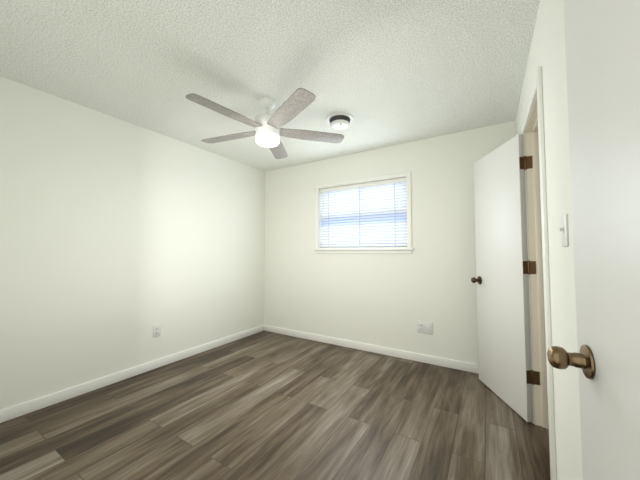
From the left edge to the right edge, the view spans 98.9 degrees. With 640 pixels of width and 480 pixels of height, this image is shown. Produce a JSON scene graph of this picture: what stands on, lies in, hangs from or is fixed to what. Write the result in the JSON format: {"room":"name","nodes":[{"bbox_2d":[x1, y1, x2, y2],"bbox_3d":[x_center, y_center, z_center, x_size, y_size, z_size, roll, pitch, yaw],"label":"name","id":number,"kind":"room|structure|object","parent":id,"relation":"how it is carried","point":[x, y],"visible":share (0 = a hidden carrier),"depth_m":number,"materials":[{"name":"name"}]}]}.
{"room":"empty bedroom","nodes":[
{"label":"empty bedroom","id":0,"kind":"room"},
{"bbox_2d":[0,76,264,409],"bbox_3d":[-1.764,0.094,2.838,0.115,2.440,3.530,-2,-3,31],"label":"wall","id":1,"kind":"structure","parent":0,"point":[119,238],"depth_m":2.48,"materials":[{"name":"paint"}]},
{"bbox_2d":[0,325,263,422],"bbox_3d":[-1.709,1.269,2.754,0.013,0.085,3.300,-2,-3,31],"label":"baseboard","id":2,"kind":"structure","parent":1,"relation":"attached to","point":[9,413],"depth_m":2.45,"materials":[{"name":"white paint"}]},
{"bbox_2d":[153,324,160,336],"bbox_3d":[-1.679,0.934,2.821,0.009,0.120,0.076,-2,-3,31],"label":"electrical outlet","id":3,"kind":"object","parent":1,"relation":"attached to","point":[156,330],"visible":1,"depth_m":2.82,"materials":[{"name":"white plastic"}]},
{"bbox_2d":[0,0,539,171],"bbox_3d":[0.027,-1.223,1.798,4.315,0.100,3.530,-2,-3,31],"label":"ceiling","id":4,"kind":"structure","parent":0,"point":[385,73],"depth_m":1.81,"materials":[{"name":"white paint"}]},
{"bbox_2d":[186,88,343,158],"bbox_3d":[-0.466,-0.973,2.252,1.267,0.360,1.254,-2,-3,31],"label":"ceiling fan","id":5,"kind":"object","parent":4,"relation":"hanging from","point":[269,131],"visible":1,"depth_m":2.17,"materials":[{"name":"white wood"}]},
{"bbox_2d":[326,112,352,129],"bbox_3d":[0.187,-1.101,2.575,0.256,0.074,0.256,-2,-3,31],"label":"smoke detector","id":6,"kind":"object","parent":4,"relation":"attached to","point":[340,120],"visible":1,"depth_m":2.51,"materials":[{"name":"white plastic"}]},
{"bbox_2d":[0,331,550,479],"bbox_3d":[0.154,1.324,1.893,4.315,0.100,4.015,-2,-3,31],"label":"floor","id":7,"kind":"structure","parent":0,"point":[264,405],"depth_m":1.88,"materials":[{"name":"laminate"}]},
{"bbox_2d":[264,121,515,364],"bbox_3d":[0.533,0.120,3.433,3.180,2.440,0.115,-2,-3,31],"label":"wall","id":8,"kind":"structure","parent":0,"point":[386,300],"depth_m":3.16,"materials":[{"name":"paint"}]},
{"bbox_2d":[313,171,413,253],"bbox_3d":[0.505,-0.297,3.442,1.310,0.933,0.160,-2,-3,31],"label":"window","id":9,"kind":"structure","parent":8,"relation":"in","point":[370,215],"depth_m":3.40,"materials":[{"name":"white paint"}]},
{"bbox_2d":[264,325,478,373],"bbox_3d":[0.500,1.294,3.327,3.154,0.085,0.013,-2,-3,31],"label":"baseboard","id":10,"kind":"structure","parent":8,"relation":"attached to","point":[454,364],"depth_m":3.18,"materials":[{"name":"white paint"}]},
{"bbox_2d":[417,320,432,334],"bbox_3d":[1.132,0.945,2.957,0.160,0.130,0.009,-2,-3,31],"label":"electrical outlet","id":11,"kind":"object","parent":8,"relation":"attached to","point":[424,327],"visible":1,"depth_m":2.96,"materials":[{"name":"white plastic"}]},
{"bbox_2d":[515,0,582,479],"bbox_3d":[1.046,0.019,1.119,0.115,2.440,3.530,-2,-3,31],"label":"wall","id":12,"kind":"structure","parent":0,"point":[547,52],"depth_m":1.12,"materials":[{"name":"paint"}]},
{"bbox_2d":[471,134,532,421],"bbox_3d":[1.456,0.262,2.272,0.380,2.030,0.591,-2,-3,31],"label":"closet door","id":13,"kind":"structure","parent":12,"relation":"in","point":[504,359],"depth_m":2.16,"materials":[{"name":"white paint"}]},
{"bbox_2d":[521,66,556,479],"bbox_3d":[1.359,0.203,1.623,0.147,2.117,0.794,-2,-3,31],"label":"trim","id":14,"kind":"structure","parent":12,"relation":"attached to","point":[542,387],"depth_m":1.88,"materials":[{"name":"beige paint"}]},
{"bbox_2d":[559,213,568,246],"bbox_3d":[0.911,-0.035,1.028,0.018,0.120,0.074,-2,-3,31],"label":"light switch","id":15,"kind":"object","parent":12,"relation":"attached to","point":[564,229],"visible":1,"depth_m":1.01,"materials":[{"name":"white plastic"}]},
{"bbox_2d":[547,0,639,479],"bbox_3d":[0.319,0.171,0.190,0.147,2.030,0.868,-2,-3,31],"label":"entry door","id":16,"kind":"structure","parent":12,"relation":"in","point":[602,42],"depth_m":0.44,"materials":[{"name":"white paint"}]}
]}

